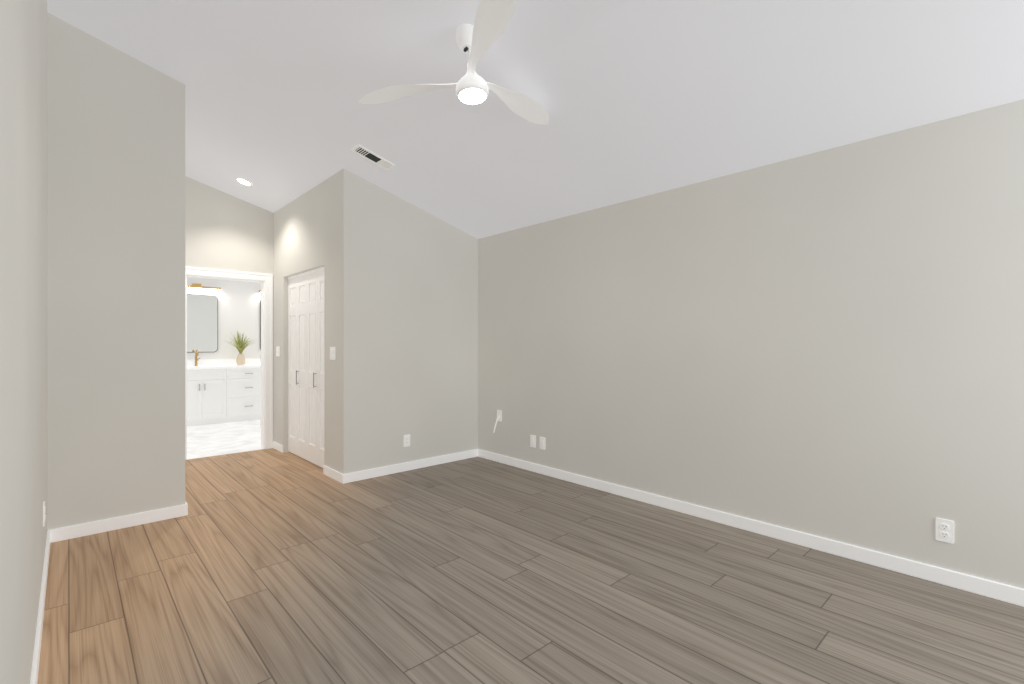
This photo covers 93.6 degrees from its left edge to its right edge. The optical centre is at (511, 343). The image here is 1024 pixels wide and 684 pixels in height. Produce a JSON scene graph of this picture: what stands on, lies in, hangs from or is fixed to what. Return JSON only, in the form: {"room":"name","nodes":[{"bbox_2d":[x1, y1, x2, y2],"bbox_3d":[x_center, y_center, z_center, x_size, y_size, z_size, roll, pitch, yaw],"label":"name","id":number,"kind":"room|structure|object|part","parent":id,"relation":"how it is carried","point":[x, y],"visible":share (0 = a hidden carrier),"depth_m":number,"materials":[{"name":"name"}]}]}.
{"room":"empty bedroom","nodes":[
{"label":"empty bedroom","id":0,"kind":"room"},
{"bbox_2d":[0,0,47,683],"bbox_3d":[-0.917,-0.457,0.759,0.120,3.454,6.400,0,0,-43],"label":"wall","id":1,"kind":"structure","parent":0,"point":[23,263],"depth_m":1.41,"materials":[{"name":"paint"}]},
{"bbox_2d":[43,501,45,526],"bbox_3d":[-2.475,0.900,2.547,0.010,0.119,0.073,0,0,-43],"label":"outlet","id":2,"kind":"object","parent":1,"relation":"attached to","point":[44,512],"visible":1,"depth_m":2.52,"materials":[{"name":"white plastic"}]},
{"bbox_2d":[48,13,184,542],"bbox_3d":[-2.730,-0.441,3.359,0.735,3.422,0.120,0,0,-43],"label":"wall","id":3,"kind":"structure","parent":0,"point":[116,282],"depth_m":3.28,"materials":[{"name":"paint"}]},
{"bbox_2d":[187,277,260,359],"bbox_3d":[-4.981,-0.005,8.138,3.340,2.550,0.120,0,0,-43],"label":"wall","id":4,"kind":"structure","parent":0,"point":[239,306],"depth_m":8.25,"materials":[{"name":"paint"}]},
{"bbox_2d":[187,294,217,352],"bbox_3d":[-5.158,-0.335,7.873,0.600,0.950,0.024,0,0,-43],"label":"mirror","id":5,"kind":"object","parent":4,"relation":"attached to","point":[202,323],"visible":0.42,"depth_m":7.92,"materials":[{"name":"black mirror"}]},
{"bbox_2d":[187,283,220,289],"bbox_3d":[-5.134,-0.943,7.846,0.660,0.084,0.095,0,0,-43],"label":"sconce","id":6,"kind":"object","parent":4,"relation":"attached to","point":[198,286],"visible":0.81,"depth_m":7.86,"materials":[{"name":"gold metal"}]},
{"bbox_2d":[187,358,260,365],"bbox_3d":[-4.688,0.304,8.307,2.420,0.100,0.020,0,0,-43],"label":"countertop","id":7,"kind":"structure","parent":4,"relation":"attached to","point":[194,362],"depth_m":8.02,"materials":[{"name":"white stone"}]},
{"bbox_2d":[260,300,260,349],"bbox_3d":[-4.239,-0.335,8.720,0.600,0.950,0.024,0,0,-43],"label":"mirror","id":8,"kind":"object","parent":4,"relation":"attached to","point":[260,324],"visible":0.15,"depth_m":8.51,"materials":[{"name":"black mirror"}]},
{"bbox_2d":[185,176,273,440],"bbox_3d":[-2.717,-0.305,6.145,2.470,3.150,0.120,0,0,-43],"label":"wall","id":9,"kind":"structure","parent":0,"point":[224,231],"depth_m":5.54,"materials":[{"name":"paint"}]},
{"bbox_2d":[185,266,272,459],"bbox_3d":[-3.323,0.212,5.586,0.970,2.115,0.168,0,0,-43],"label":"door frame","id":10,"kind":"structure","parent":9,"relation":"attached to","point":[265,281],"depth_m":5.81,"materials":[{"name":"white wood"}]},
{"bbox_2d":[274,168,355,473],"bbox_3d":[-2.180,-0.184,5.171,0.120,2.908,2.040,0,0,-43],"label":"wall","id":11,"kind":"structure","parent":0,"point":[340,316],"depth_m":4.62,"materials":[{"name":"paint"}]},
{"bbox_2d":[273,441,282,452],"bbox_3d":[-2.790,1.228,5.734,0.014,0.085,0.345,0,0,-43],"label":"baseboard","id":12,"kind":"structure","parent":11,"relation":"attached to","point":[277,446],"depth_m":5.72,"materials":[{"name":"white wood"}]},
{"bbox_2d":[276,346,279,355],"bbox_3d":[-2.799,0.090,5.742,0.016,0.120,0.120,0,0,-43],"label":"bathroom light switch","id":13,"kind":"object","parent":11,"relation":"attached to","point":[277,350],"visible":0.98,"depth_m":5.72,"materials":[{"name":"white plastic"}]},
{"bbox_2d":[288,267,323,467],"bbox_3d":[-2.214,0.239,5.194,0.067,2.037,1.216,0,0,-43],"label":"bifold closet door","id":14,"kind":"structure","parent":11,"relation":"in","point":[305,365],"depth_m":5.20,"materials":[{"name":"white wood"}]},
{"bbox_3d":[-2.216,0.375,5.171,0.033,0.160,0.524,0,0,-43],"label":"handle","id":15,"kind":"part","parent":14,"relation":"part of","materials":[{"name":"silver metal"}]},
{"bbox_2d":[330,347,335,359],"bbox_3d":[-1.700,0.090,4.553,0.012,0.120,0.120,0,0,-43],"label":"light switch","id":16,"kind":"object","parent":11,"relation":"attached to","point":[332,353],"visible":1,"depth_m":4.53,"materials":[{"name":"white plastic"}]},
{"bbox_2d":[356,175,477,471],"bbox_3d":[-0.956,-0.168,4.993,1.440,2.877,0.120,0,0,-43],"label":"wall","id":17,"kind":"structure","parent":0,"point":[417,324],"depth_m":4.86,"materials":[{"name":"paint"}]},
{"bbox_2d":[323,449,477,483],"bbox_3d":[-1.115,1.228,5.057,1.560,0.085,0.459,0,0,-43],"label":"baseboard","id":18,"kind":"structure","parent":17,"relation":"attached to","point":[368,473],"depth_m":4.73,"materials":[{"name":"white wood"}]},
{"bbox_2d":[404,434,409,446],"bbox_3d":[-1.051,0.970,4.817,0.073,0.119,0.010,0,0,-43],"label":"outlet","id":19,"kind":"object","parent":17,"relation":"attached to","point":[406,440],"visible":1,"depth_m":4.81,"materials":[{"name":"white plastic"}]},
{"bbox_2d":[37,419,1023,683],"bbox_3d":[-1.293,1.320,3.839,4.100,0.100,11.800,0,0,-43],"label":"floor","id":20,"kind":"structure","parent":0,"point":[269,566],"depth_m":2.42,"materials":[{"name":"brown wood"}]},
{"bbox_2d":[187,366,260,425],"bbox_3d":[-4.487,0.831,8.096,2.410,0.873,0.604,0,0,-43],"label":"bathroom vanity","id":21,"kind":"object","parent":20,"relation":"on","point":[223,390],"depth_m":7.65,"materials":[{"name":"white wood"}]},
{"bbox_2d":[187,362,260,369],"bbox_3d":[-4.497,0.374,8.099,2.420,0.040,0.585,0,0,-43],"label":"countertop","id":22,"kind":"structure","parent":21,"relation":"on","point":[252,363],"depth_m":7.53,"materials":[{"name":"white stone"}]},
{"bbox_2d":[194,350,200,365],"bbox_3d":[-5.061,0.225,7.754,0.084,0.259,0.157,0,0,-43],"label":"faucet","id":23,"kind":"object","parent":22,"relation":"on","point":[196,353],"depth_m":7.77,"materials":[{"name":"gold metal"}]},
{"bbox_2d":[227,331,252,364],"bbox_3d":[-4.525,0.060,8.071,0.691,0.587,0.509,0,0,-43],"label":"grass plant","id":24,"kind":"object","parent":22,"relation":"on","point":[239,345],"visible":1,"depth_m":8.06,"materials":[{"name":"green plant"}]},
{"bbox_2d":[47,0,1023,238],"bbox_3d":[-0.216,-1.774,2.670,4.100,1.336,8.620,0,0,-43],"label":"ceiling","id":25,"kind":"structure","parent":0,"point":[635,99],"depth_m":2.89,"materials":[{"name":"paint"}]},
{"bbox_2d":[235,177,252,186],"bbox_3d":[-2.849,-1.720,5.112,0.168,0.049,0.174,0,0,-43],"label":"recessed light","id":26,"kind":"object","parent":25,"relation":"in","point":[242,181],"visible":1,"depth_m":5.11,"materials":[{"name":"white plastic"}]},
{"bbox_2d":[351,144,394,169],"bbox_3d":[-1.178,-1.578,4.082,0.330,0.094,0.150,0,0,-43],"label":"ceiling vent","id":27,"kind":"object","parent":25,"relation":"in","point":[369,155],"visible":1,"depth_m":4.08,"materials":[{"name":"white plastic"}]},
{"bbox_2d":[358,0,548,124],"bbox_3d":[-0.095,-1.497,2.643,1.052,0.371,1.142,0,0,-43],"label":"ceiling fan","id":28,"kind":"object","parent":25,"relation":"hanging from","point":[481,36],"visible":1,"depth_m":2.54,"materials":[{"name":"white plastic"}]},
{"bbox_2d":[478,99,1023,588],"bbox_3d":[1.054,0.022,3.962,0.120,2.495,8.440,0,0,-43],"label":"wall","id":29,"kind":"structure","parent":0,"point":[828,343],"depth_m":3.03,"materials":[{"name":"paint"}]},
{"bbox_2d":[493,410,501,432],"bbox_3d":[-0.176,0.825,5.116,0.127,0.229,0.090,0,0,-43],"label":"outlet plate","id":30,"kind":"object","parent":29,"relation":"attached to","point":[499,415],"visible":1,"depth_m":5.14,"materials":[{"name":"white plastic"}]},
{"bbox_3d":[-0.169,0.856,5.103,0.120,0.165,0.060,0,0,-43],"label":"cord","id":31,"kind":"part","parent":30,"relation":"part of","materials":[{"name":"white plastic"}]},
{"bbox_2d":[530,435,535,447],"bbox_3d":[0.206,0.970,4.786,0.012,0.120,0.074,0,0,-43],"label":"electrical outlet","id":32,"kind":"object","parent":29,"relation":"attached to","point":[532,440],"visible":1,"depth_m":4.78,"materials":[{"name":"white plastic"}]},
{"bbox_2d":[540,437,544,449],"bbox_3d":[0.295,0.970,4.690,0.012,0.120,0.074,0,0,-43],"label":"electrical outlet","id":33,"kind":"object","parent":29,"relation":"attached to","point":[542,442],"visible":1,"depth_m":4.68,"materials":[{"name":"white plastic"}]},
{"bbox_2d":[478,449,1023,606],"bbox_3d":[1.696,1.228,3.167,0.014,0.085,6.160,0,0,-43],"label":"baseboard","id":34,"kind":"structure","parent":29,"relation":"attached to","point":[982,587],"depth_m":3.02,"materials":[{"name":"white wood"}]},
{"bbox_2d":[936,518,953,543],"bbox_3d":[2.280,0.985,2.535,0.010,0.119,0.073,0,0,-43],"label":"electrical outlet","id":35,"kind":"object","parent":29,"relation":"attached to","point":[944,530],"visible":1,"depth_m":2.53,"materials":[{"name":"white plastic"}]},
{"bbox_3d":[-3.195,-0.360,4.317,0.120,3.260,1.920,0,0,-43],"label":"wall","id":36,"kind":"structure","parent":0,"visible":0},
{"bbox_2d":[30,501,187,683],"bbox_3d":[-1.282,1.228,1.797,0.749,0.085,8.180,0,0,-43],"label":"baseboard","id":37,"kind":"structure","parent":36,"relation":"attached to","point":[93,527],"depth_m":3.17,"materials":[{"name":"white wood"}]}
]}

